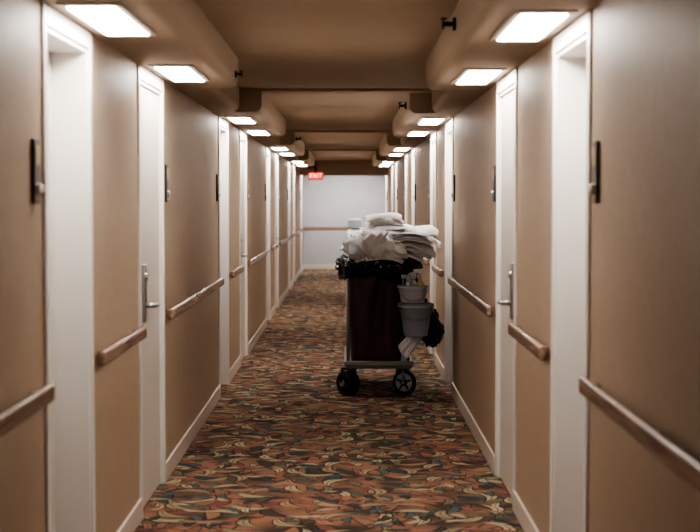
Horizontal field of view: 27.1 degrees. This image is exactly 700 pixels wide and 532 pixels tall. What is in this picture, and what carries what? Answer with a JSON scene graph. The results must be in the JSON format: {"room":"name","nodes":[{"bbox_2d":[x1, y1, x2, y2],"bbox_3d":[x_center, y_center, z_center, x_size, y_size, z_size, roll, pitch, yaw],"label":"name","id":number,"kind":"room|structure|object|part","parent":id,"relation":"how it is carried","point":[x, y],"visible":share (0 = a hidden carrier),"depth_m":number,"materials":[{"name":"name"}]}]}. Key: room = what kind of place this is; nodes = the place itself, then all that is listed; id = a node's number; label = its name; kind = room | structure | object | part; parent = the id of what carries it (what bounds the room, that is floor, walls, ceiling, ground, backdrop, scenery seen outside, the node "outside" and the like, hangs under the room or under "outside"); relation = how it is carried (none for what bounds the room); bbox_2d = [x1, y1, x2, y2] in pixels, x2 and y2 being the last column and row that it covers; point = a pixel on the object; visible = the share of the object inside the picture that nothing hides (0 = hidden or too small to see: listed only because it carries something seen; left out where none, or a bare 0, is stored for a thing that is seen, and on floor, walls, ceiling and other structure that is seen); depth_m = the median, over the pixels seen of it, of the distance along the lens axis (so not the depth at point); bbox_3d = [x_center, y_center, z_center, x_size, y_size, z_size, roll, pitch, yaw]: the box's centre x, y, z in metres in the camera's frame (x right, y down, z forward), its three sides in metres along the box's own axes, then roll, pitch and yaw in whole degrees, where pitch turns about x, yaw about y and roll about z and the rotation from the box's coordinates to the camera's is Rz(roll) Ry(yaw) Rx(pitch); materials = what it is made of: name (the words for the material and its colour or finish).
{"room":"hotel corridor","nodes":[
{"label":"hotel corridor","id":0,"kind":"room"},
{"bbox_2d":[0,0,302,531],"bbox_3d":[-1.108,-0.232,12.801,0.220,2.300,37.600,0,3,0],"label":"wall","id":1,"kind":"structure","parent":0,"point":[190,129],"depth_m":6.18,"materials":[{"name":"beige paint"}]},
{"bbox_2d":[0,383,54,436],"bbox_3d":[-0.959,0.473,3.028,0.050,0.060,3.170,0,3,0],"label":"handrail","id":2,"kind":"object","parent":1,"relation":"attached to","point":[25,408],"visible":1,"depth_m":4.20,"materials":[{"name":"brown wood"}]},
{"bbox_2d":[31,138,43,202],"bbox_3d":[-0.973,-0.296,4.520,0.026,0.200,0.080,0,3,0],"label":"number sign","id":3,"kind":"object","parent":1,"relation":"attached to","point":[37,188],"visible":1,"depth_m":4.49,"materials":[{"name":"brown metal"}]},
{"bbox_2d":[47,52,55,531],"bbox_3d":[-1.102,0.241,5.105,0.120,2.042,0.736,0,3,0],"label":"door","id":4,"kind":"structure","parent":1,"relation":"in","point":[49,87],"depth_m":5.43,"materials":[{"name":"beige paint"}]},
{"bbox_2d":[40,2,95,531],"bbox_3d":[-1.092,0.203,5.103,0.230,2.131,0.870,0,3,0],"label":"trim","id":5,"kind":"structure","parent":1,"relation":"attached to","point":[69,44],"depth_m":5.46,"materials":[{"name":"white paint"}]},
{"bbox_2d":[98,326,146,365],"bbox_3d":[-0.964,0.331,6.155,0.050,0.060,1.130,0,3,0],"label":"handrail","id":6,"kind":"object","parent":1,"relation":"attached to","point":[105,356],"visible":1,"depth_m":5.98,"materials":[{"name":"brown wood"}]},
{"bbox_2d":[140,86,160,507],"bbox_3d":[-0.987,0.144,7.233,0.120,2.042,0.776,0,3,0],"label":"door","id":7,"kind":"structure","parent":1,"relation":"in","point":[150,303],"depth_m":7.28,"materials":[{"name":"beige paint"}]},
{"bbox_2d":[137,64,165,498],"bbox_3d":[-1.095,0.106,7.231,0.230,2.131,0.910,0,3,0],"label":"trim","id":8,"kind":"structure","parent":1,"relation":"attached to","point":[146,79],"depth_m":7.59,"materials":[{"name":"white paint"}]},
{"bbox_2d":[165,164,170,201],"bbox_3d":[-0.978,-0.445,7.787,0.026,0.200,0.080,0,3,0],"label":"number sign","id":9,"kind":"object","parent":1,"relation":"attached to","point":[167,192],"visible":1,"depth_m":7.75,"materials":[{"name":"brown metal"}]},
{"bbox_2d":[167,277,223,319],"bbox_3d":[-0.968,0.186,9.322,0.050,0.060,3.170,0,3,0],"label":"handrail","id":10,"kind":"object","parent":1,"relation":"attached to","point":[175,311],"visible":1,"depth_m":8.74,"materials":[{"name":"brown wood"}]},
{"bbox_2d":[117,264,303,531],"bbox_3d":[-0.991,0.867,12.851,0.014,0.100,37.600,0,3,0],"label":"baseboard","id":11,"kind":"structure","parent":1,"relation":"attached to","point":[135,516],"depth_m":9.07,"materials":[{"name":"beige wood"}]},
{"bbox_2d":[216,174,219,200],"bbox_3d":[-0.982,-0.582,10.813,0.026,0.200,0.080,0,3,0],"label":"number sign","id":12,"kind":"object","parent":1,"relation":"attached to","point":[217,175],"visible":1,"depth_m":10.78,"materials":[{"name":"brown metal"}]},
{"bbox_2d":[218,116,229,384],"bbox_3d":[-1.101,-0.084,11.396,0.230,2.131,0.870,0,3,0],"label":"trim","id":13,"kind":"structure","parent":1,"relation":"attached to","point":[223,125],"depth_m":11.76,"materials":[{"name":"white paint"}]},
{"bbox_2d":[229,265,243,277],"bbox_3d":[-0.972,0.044,12.449,0.050,0.060,1.130,0,3,0],"label":"handrail","id":14,"kind":"object","parent":1,"relation":"attached to","point":[240,269],"visible":1,"depth_m":12.18,"materials":[{"name":"brown wood"}]},
{"bbox_2d":[239,130,247,355],"bbox_3d":[-1.104,-0.181,13.524,0.230,2.131,0.910,0,3,0],"label":"trim","id":15,"kind":"structure","parent":1,"relation":"attached to","point":[242,136],"depth_m":13.88,"materials":[{"name":"white paint"}]},
{"bbox_2d":[240,141,247,359],"bbox_3d":[-0.996,-0.142,13.526,0.120,2.042,0.776,0,3,0],"label":"door","id":16,"kind":"structure","parent":1,"relation":"in","point":[243,255],"depth_m":13.63,"materials":[{"name":"beige paint"}]},
{"bbox_2d":[247,180,249,200],"bbox_3d":[-0.986,-0.731,14.080,0.026,0.200,0.080,0,3,0],"label":"number sign","id":17,"kind":"object","parent":1,"relation":"attached to","point":[248,195],"visible":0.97,"depth_m":14.05,"materials":[{"name":"brown metal"}]},
{"bbox_2d":[247,249,269,265],"bbox_3d":[-0.977,-0.100,15.615,0.050,0.060,3.170,0,3,0],"label":"handrail","id":18,"kind":"object","parent":1,"relation":"attached to","point":[260,256],"visible":1,"depth_m":15.07,"materials":[{"name":"brown wood"}]},
{"bbox_2d":[265,147,270,319],"bbox_3d":[-1.109,-0.370,17.690,0.230,2.131,0.870,0,3,0],"label":"trim","id":19,"kind":"structure","parent":1,"relation":"attached to","point":[267,150],"depth_m":18.05,"materials":[{"name":"white paint"}]},
{"bbox_2d":[270,244,277,250],"bbox_3d":[-0.981,-0.242,18.742,0.050,0.060,1.130,0,3,0],"label":"handrail","id":20,"kind":"object","parent":1,"relation":"attached to","point":[275,246],"visible":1,"depth_m":18.34,"materials":[{"name":"brown wood"}]},
{"bbox_2d":[274,153,278,306],"bbox_3d":[-1.112,-0.467,19.818,0.230,2.131,0.910,0,3,0],"label":"trim","id":21,"kind":"structure","parent":1,"relation":"attached to","point":[275,154],"depth_m":20.20,"materials":[{"name":"white paint"}]},
{"bbox_2d":[275,160,279,307],"bbox_3d":[-1.004,-0.429,19.820,0.120,2.042,0.776,0,3,0],"label":"door","id":22,"kind":"structure","parent":1,"relation":"in","point":[275,160],"depth_m":20.12,"materials":[{"name":"beige paint"}]},
{"bbox_2d":[279,236,290,245],"bbox_3d":[-0.985,-0.387,21.909,0.050,0.060,3.170,0,3,0],"label":"handrail","id":23,"kind":"object","parent":1,"relation":"attached to","point":[288,238],"visible":0.98,"depth_m":21.38,"materials":[{"name":"brown wood"}]},
{"bbox_2d":[288,161,290,288],"bbox_3d":[-1.118,-0.657,23.983,0.230,2.131,0.870,0,3,0],"label":"trim","id":24,"kind":"structure","parent":1,"relation":"attached to","point":[289,284],"depth_m":24.35,"materials":[{"name":"white paint"}]},
{"bbox_2d":[293,165,294,281],"bbox_3d":[-1.121,-0.754,26.111,0.230,2.131,0.910,0,3,0],"label":"trim","id":25,"kind":"structure","parent":1,"relation":"attached to","point":[293,165],"depth_m":26.51,"materials":[{"name":"white paint"}]},
{"bbox_2d":[293,170,296,281],"bbox_3d":[-1.013,-0.715,26.113,0.120,2.042,0.776,0,3,0],"label":"door","id":26,"kind":"structure","parent":1,"relation":"in","point":[293,170],"depth_m":26.39,"materials":[{"name":"beige paint"}]},
{"bbox_2d":[300,175,301,270],"bbox_3d":[-1.127,-0.943,30.277,0.230,2.131,0.870,0,3,0],"label":"trim","id":27,"kind":"structure","parent":1,"relation":"attached to","point":[300,175],"depth_m":30.61,"materials":[{"name":"white paint"}]},
{"bbox_2d":[194,0,459,159],"bbox_3d":[-0.103,-1.431,12.748,2.430,0.100,37.800,0,3,0],"label":"ceiling","id":28,"kind":"structure","parent":0,"point":[275,43],"depth_m":7.98,"materials":[{"name":"paint"}]},
{"bbox_2d":[39,0,316,168],"bbox_3d":[-0.818,-1.298,12.753,0.360,0.167,37.600,0,3,0],"label":"soffit","id":29,"kind":"structure","parent":28,"relation":"attached to","point":[185,35],"depth_m":6.69,"materials":[{"name":"beige paint"}]},
{"bbox_2d":[56,2,156,35],"bbox_3d":[-0.837,-0.859,5.075,0.210,0.016,0.880,0,3,0],"label":"ceiling light","id":30,"kind":"object","parent":29,"relation":"attached to","point":[106,18],"visible":1,"depth_m":4.95,"materials":[{"name":"beige plastic"}]},
{"bbox_2d":[148,64,209,81],"bbox_3d":[-0.840,-0.956,7.203,0.210,0.016,0.880,0,3,0],"label":"ceiling light","id":31,"kind":"object","parent":29,"relation":"attached to","point":[172,72],"visible":1,"depth_m":7.08,"materials":[{"name":"beige plastic"}]},
{"bbox_2d":[235,71,242,77],"bbox_3d":[-0.609,-1.053,7.960,0.043,0.039,0.039,0,3,0],"label":"sprinkler","id":32,"kind":"object","parent":29,"relation":"attached to","point":[236,73],"visible":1,"depth_m":7.95,"materials":[{"name":"grey metal"}]},
{"bbox_2d":[224,116,258,123],"bbox_3d":[-0.846,-1.145,11.368,0.210,0.016,0.880,0,3,0],"label":"ceiling light","id":33,"kind":"object","parent":29,"relation":"attached to","point":[234,119],"visible":1,"depth_m":11.23,"materials":[{"name":"beige plastic"}]},
{"bbox_2d":[244,130,272,134],"bbox_3d":[-0.849,-1.242,13.496,0.210,0.016,0.880,0,3,0],"label":"ceiling light","id":34,"kind":"object","parent":29,"relation":"attached to","point":[251,132],"visible":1,"depth_m":13.31,"materials":[{"name":"beige plastic"}]},
{"bbox_2d":[270,147,289,149],"bbox_3d":[-0.854,-1.432,17.662,0.210,0.016,0.880,0,3,0],"label":"ceiling light","id":35,"kind":"object","parent":29,"relation":"attached to","point":[273,148],"visible":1,"depth_m":17.45,"materials":[{"name":"beige plastic"}]},
{"bbox_2d":[278,153,295,154],"bbox_3d":[-0.857,-1.528,19.790,0.210,0.016,0.880,0,3,0],"label":"ceiling light","id":36,"kind":"object","parent":29,"relation":"attached to","point":[278,153],"visible":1,"depth_m":19.65,"materials":[{"name":"beige plastic"}]},
{"bbox_2d":[308,167,322,179],"bbox_3d":[-0.658,-1.777,27.845,0.280,0.248,0.055,0,3,0],"label":"exit sign","id":37,"kind":"object","parent":28,"relation":"hanging from","point":[315,175],"visible":1,"depth_m":27.82,"materials":[{"name":"red plastic"}]},
{"bbox_2d":[240,88,432,93],"bbox_3d":[-0.100,-1.270,10.523,1.390,0.020,0.240,0,3,0],"label":"ceiling beam","id":38,"kind":"structure","parent":28,"relation":"attached to","point":[265,90],"depth_m":10.41,"materials":[{"name":"brown paint"}]},
{"bbox_2d":[294,130,391,132],"bbox_3d":[-0.108,-1.556,16.817,1.390,0.020,0.240,0,3,0],"label":"ceiling beam","id":39,"kind":"structure","parent":28,"relation":"attached to","point":[295,131],"depth_m":16.70,"materials":[{"name":"brown paint"}]},
{"bbox_2d":[309,150,378,150],"bbox_3d":[-0.117,-1.843,23.110,1.390,0.020,0.240,0,3,0],"label":"ceiling beam","id":40,"kind":"structure","parent":28,"relation":"attached to","point":[309,150],"depth_m":22.99,"materials":[{"name":"brown paint"}]},
{"bbox_2d":[317,160,371,160],"bbox_3d":[-0.126,-2.129,29.403,1.390,0.020,0.240,0,3,0],"label":"ceiling beam","id":41,"kind":"structure","parent":28,"relation":"attached to","point":[317,160],"depth_m":29.29,"materials":[{"name":"brown paint"}]},
{"bbox_2d":[372,0,602,168],"bbox_3d":[0.612,-1.298,12.755,0.360,0.167,37.600,0,3,0],"label":"soffit","id":42,"kind":"structure","parent":28,"relation":"attached to","point":[469,46],"depth_m":6.68,"materials":[{"name":"beige paint"}]},
{"bbox_2d":[387,153,404,155],"bbox_3d":[0.632,-1.537,19.972,0.210,0.016,0.880,0,3,0],"label":"ceiling light","id":43,"kind":"object","parent":42,"relation":"attached to","point":[389,154],"visible":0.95,"depth_m":19.74,"materials":[{"name":"beige plastic"}]},
{"bbox_2d":[392,147,411,150],"bbox_3d":[0.635,-1.440,17.844,0.210,0.016,0.880,0,3,0],"label":"ceiling light","id":44,"kind":"object","parent":42,"relation":"attached to","point":[394,148],"visible":1,"depth_m":17.62,"materials":[{"name":"beige plastic"}]},
{"bbox_2d":[398,102,406,108],"bbox_3d":[0.404,-1.234,11.156,0.062,0.056,0.056,0,3,0],"label":"sprinkler","id":45,"kind":"object","parent":42,"relation":"attached to","point":[405,104],"visible":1,"depth_m":11.14,"materials":[{"name":"grey metal"}]},
{"bbox_2d":[405,131,431,135],"bbox_3d":[0.641,-1.250,13.678,0.210,0.016,0.880,0,3,0],"label":"ceiling light","id":46,"kind":"object","parent":42,"relation":"attached to","point":[409,133],"visible":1,"depth_m":13.51,"materials":[{"name":"beige plastic"}]},
{"bbox_2d":[415,117,447,124],"bbox_3d":[0.644,-1.153,11.550,0.210,0.016,0.880,0,3,0],"label":"ceiling light","id":47,"kind":"object","parent":42,"relation":"attached to","point":[422,120],"visible":1,"depth_m":11.37,"materials":[{"name":"beige plastic"}]},
{"bbox_2d":[441,17,455,30],"bbox_3d":[0.411,-1.012,6.061,0.062,0.056,0.056,0,3,0],"label":"sprinkler","id":48,"kind":"object","parent":42,"relation":"attached to","point":[453,23],"visible":1,"depth_m":6.05,"materials":[{"name":"grey metal"}]},
{"bbox_2d":[451,68,507,83],"bbox_3d":[0.650,-0.964,7.385,0.210,0.016,0.880,0,3,0],"label":"ceiling light","id":49,"kind":"object","parent":42,"relation":"attached to","point":[467,75],"visible":1,"depth_m":7.26,"materials":[{"name":"beige plastic"}]},
{"bbox_2d":[489,9,577,40],"bbox_3d":[0.653,-0.867,5.257,0.210,0.016,0.880,0,3,0],"label":"ceiling light","id":50,"kind":"object","parent":42,"relation":"attached to","point":[522,24],"visible":1,"depth_m":5.12,"materials":[{"name":"beige plastic"}]},
{"bbox_2d":[134,269,523,531],"bbox_3d":[-0.103,0.966,12.857,2.430,0.100,37.800,0,3,0],"label":"floor","id":51,"kind":"structure","parent":0,"point":[281,449],"depth_m":8.59,"materials":[{"name":"carpet"}]},
{"bbox_2d":[335,218,444,394],"bbox_3d":[0.329,0.300,11.545,0.846,1.350,1.298,0,3,4],"label":"cart","id":52,"kind":"object","parent":51,"relation":"on","point":[375,338],"visible":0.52,"depth_m":11.06,"materials":[{"name":"black fabric"}]},
{"bbox_3d":[0.214,0.342,11.593,0.486,0.763,1.096,0,3,0],"label":"frame","id":53,"kind":"part","parent":52,"relation":"part of","materials":[{"name":"brown fabric"}]},
{"bbox_2d":[339,212,440,263],"bbox_3d":[0.308,-0.209,11.190,0.801,0.410,0.711,0,3,0],"label":"towels","id":54,"kind":"object","parent":52,"relation":"on","point":[385,236],"visible":1,"depth_m":10.96,"materials":[{"name":"white fabric"}]},
{"bbox_2d":[398,302,433,336],"bbox_3d":[0.500,0.379,11.004,0.276,0.303,0.275,0,3,0],"label":"bucket","id":55,"kind":"object","parent":52,"relation":"in","point":[415,317],"visible":0.9,"depth_m":10.92,"materials":[{"name":"grey plastic"}]},
{"bbox_2d":[397,284,428,302],"bbox_3d":[0.475,0.184,10.974,0.239,0.184,0.241,0,3,0],"label":"bucket","id":56,"kind":"object","parent":55,"relation":"on","point":[408,294],"visible":0.96,"depth_m":10.90,"materials":[{"name":"grey plastic"}]},
{"bbox_2d":[401,275,411,285],"bbox_3d":[0.428,0.163,10.949,0.087,0.195,0.074,0,3,0],"label":"spray bottle","id":57,"kind":"object","parent":56,"relation":"in","point":[407,278],"visible":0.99,"depth_m":10.93,"materials":[{"name":"white plastic"}]},
{"bbox_2d":[408,272,415,285],"bbox_3d":[0.468,0.150,11.019,0.087,0.215,0.074,0,3,0],"label":"spray bottle","id":58,"kind":"object","parent":56,"relation":"in","point":[412,283],"visible":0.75,"depth_m":11.00,"materials":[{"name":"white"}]},
{"bbox_2d":[413,269,423,285],"bbox_3d":[0.523,0.141,10.989,0.087,0.235,0.074,0,3,0],"label":"spray bottle","id":59,"kind":"object","parent":56,"relation":"in","point":[419,271],"visible":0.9,"depth_m":10.97,"materials":[{"name":"beige plastic"}]},
{"bbox_2d":[303,175,384,263],"bbox_3d":[-0.129,-1.089,31.633,2.230,2.300,0.100,0,3,0],"label":"wall","id":60,"kind":"structure","parent":0,"point":[330,201],"depth_m":31.57,"materials":[{"name":"paint"}]},
{"bbox_2d":[304,264,335,268],"bbox_3d":[-0.129,0.012,31.626,1.790,0.100,0.015,0,3,0],"label":"baseboard","id":61,"kind":"structure","parent":60,"relation":"attached to","point":[306,266],"depth_m":31.62,"materials":[{"name":"beige"}]},
{"bbox_2d":[305,227,354,228],"bbox_3d":[-0.129,-0.827,31.585,1.790,0.060,0.020,0,3,0],"label":"trim rail","id":62,"kind":"object","parent":60,"relation":"attached to","point":[305,227],"visible":0.3,"depth_m":31.57,"materials":[{"name":"brown wood"}]},
{"bbox_2d":[385,0,699,531],"bbox_3d":[0.902,-0.232,12.804,0.220,2.300,37.600,0,3,0],"label":"wall","id":63,"kind":"structure","parent":0,"point":[645,281],"depth_m":4.39,"materials":[{"name":"beige paint"}]},
{"bbox_2d":[299,161,387,174],"bbox_3d":[-0.126,-1.990,29.415,1.790,0.300,0.250,0,3,0],"label":"header","id":64,"kind":"object","parent":63,"relation":"attached to","point":[327,167],"depth_m":29.29,"materials":[{"name":"brown paint"}]},
{"bbox_2d":[386,175,386,212],"bbox_3d":[0.873,-0.952,30.459,0.230,2.131,0.870,0,3,0],"label":"trim","id":65,"kind":"structure","parent":63,"relation":"attached to","point":[386,175],"depth_m":30.81,"materials":[{"name":"white paint"}]},
{"bbox_2d":[391,164,393,211],"bbox_3d":[0.879,-0.762,26.294,0.230,2.131,0.910,0,3,0],"label":"trim","id":66,"kind":"structure","parent":63,"relation":"attached to","point":[392,166],"depth_m":26.66,"materials":[{"name":"white paint"}]},
{"bbox_2d":[395,161,397,212],"bbox_3d":[0.882,-0.665,24.166,0.230,2.131,0.870,0,3,0],"label":"trim","id":67,"kind":"structure","parent":63,"relation":"attached to","point":[396,163],"depth_m":24.51,"materials":[{"name":"white paint"}]},
{"bbox_2d":[405,153,407,223],"bbox_3d":[0.887,-0.475,20.000,0.230,2.131,0.910,0,3,0],"label":"trim","id":68,"kind":"structure","parent":63,"relation":"attached to","point":[406,155],"depth_m":20.36,"materials":[{"name":"white paint"}]},
{"bbox_2d":[411,147,415,281],"bbox_3d":[0.890,-0.379,17.872,0.230,2.131,0.870,0,3,0],"label":"trim","id":69,"kind":"structure","parent":63,"relation":"attached to","point":[413,149],"depth_m":18.21,"materials":[{"name":"white paint"}]},
{"bbox_2d":[423,258,429,264],"bbox_3d":[0.763,-0.108,15.797,0.050,0.060,3.170,0,3,0],"label":"handrail","id":70,"kind":"object","parent":63,"relation":"attached to","point":[426,261],"visible":0.41,"depth_m":14.31,"materials":[{"name":"brown wood"}]},
{"bbox_2d":[430,131,436,353],"bbox_3d":[0.896,-0.189,13.707,0.230,2.131,0.910,0,3,0],"label":"trim","id":71,"kind":"structure","parent":63,"relation":"attached to","point":[433,137],"depth_m":14.06,"materials":[{"name":"white paint"}]},
{"bbox_2d":[432,142,435,356],"bbox_3d":[0.788,-0.150,13.708,0.120,2.042,0.776,0,3,0],"label":"door","id":72,"kind":"structure","parent":63,"relation":"in","point":[434,143],"depth_m":13.94,"materials":[{"name":"beige paint"}]},
{"bbox_2d":[432,264,444,276],"bbox_3d":[0.768,0.036,12.631,0.050,0.060,1.130,0,3,0],"label":"handrail","id":73,"kind":"object","parent":63,"relation":"attached to","point":[435,268],"visible":1,"depth_m":12.31,"materials":[{"name":"brown wood"}]},
{"bbox_2d":[444,117,453,381],"bbox_3d":[0.899,-0.092,11.579,0.230,2.131,0.870,0,3,0],"label":"trim","id":74,"kind":"structure","parent":63,"relation":"attached to","point":[449,126],"depth_m":11.94,"materials":[{"name":"white paint"}]},
{"bbox_2d":[451,175,454,200],"bbox_3d":[0.782,-0.591,10.996,0.026,0.200,0.080,0,3,0],"label":"number sign","id":75,"kind":"object","parent":63,"relation":"attached to","point":[453,193],"visible":1,"depth_m":10.96,"materials":[{"name":"brown metal"}]},
{"bbox_2d":[448,276,493,316],"bbox_3d":[0.772,0.178,9.504,0.050,0.060,3.170,0,3,0],"label":"handrail","id":76,"kind":"object","parent":63,"relation":"attached to","point":[488,310],"visible":1,"depth_m":8.92,"materials":[{"name":"brown wood"}]},
{"bbox_2d":[424,343,538,531],"bbox_3d":[0.785,0.866,12.854,0.014,0.100,37.600,0,3,0],"label":"baseboard","id":77,"kind":"structure","parent":63,"relation":"attached to","point":[525,520],"depth_m":8.52,"materials":[{"name":"beige wood"}]},
{"bbox_2d":[490,165,495,201],"bbox_3d":[0.786,-0.453,7.969,0.026,0.200,0.080,0,3,0],"label":"number sign","id":78,"kind":"object","parent":63,"relation":"attached to","point":[492,193],"visible":0.99,"depth_m":7.93,"materials":[{"name":"brown metal"}]},
{"bbox_2d":[497,89,514,498],"bbox_3d":[0.797,0.136,7.415,0.120,2.042,0.776,0,3,0],"label":"door","id":79,"kind":"structure","parent":63,"relation":"in","point":[506,302],"depth_m":7.47,"materials":[{"name":"beige paint"}]},
{"bbox_2d":[495,68,517,507],"bbox_3d":[0.905,0.098,7.413,0.230,2.131,0.910,0,3,0],"label":"trim","id":80,"kind":"structure","parent":63,"relation":"attached to","point":[507,84],"depth_m":7.78,"materials":[{"name":"white paint"}]},
{"bbox_2d":[508,322,547,360],"bbox_3d":[0.776,0.322,6.337,0.050,0.060,1.130,0,3,0],"label":"handrail","id":81,"kind":"object","parent":63,"relation":"attached to","point":[537,349],"visible":1,"depth_m":6.14,"materials":[{"name":"brown wood"}]},
{"bbox_2d":[550,9,592,531],"bbox_3d":[0.908,0.194,5.286,0.230,2.131,0.870,0,3,0],"label":"trim","id":82,"kind":"structure","parent":63,"relation":"attached to","point":[572,47],"depth_m":5.64,"materials":[{"name":"white paint"}]},
{"bbox_2d":[588,141,599,202],"bbox_3d":[0.790,-0.304,4.702,0.026,0.200,0.080,0,3,0],"label":"number sign","id":83,"kind":"object","parent":63,"relation":"attached to","point":[594,189],"visible":1,"depth_m":4.67,"materials":[{"name":"brown metal"}]},
{"bbox_2d":[578,376,699,492],"bbox_3d":[0.781,0.465,3.211,0.050,0.060,3.170,0,3,0],"label":"handrail","id":84,"kind":"object","parent":63,"relation":"attached to","point":[678,460],"visible":1,"depth_m":3.71,"materials":[{"name":"brown wood"}]}
]}

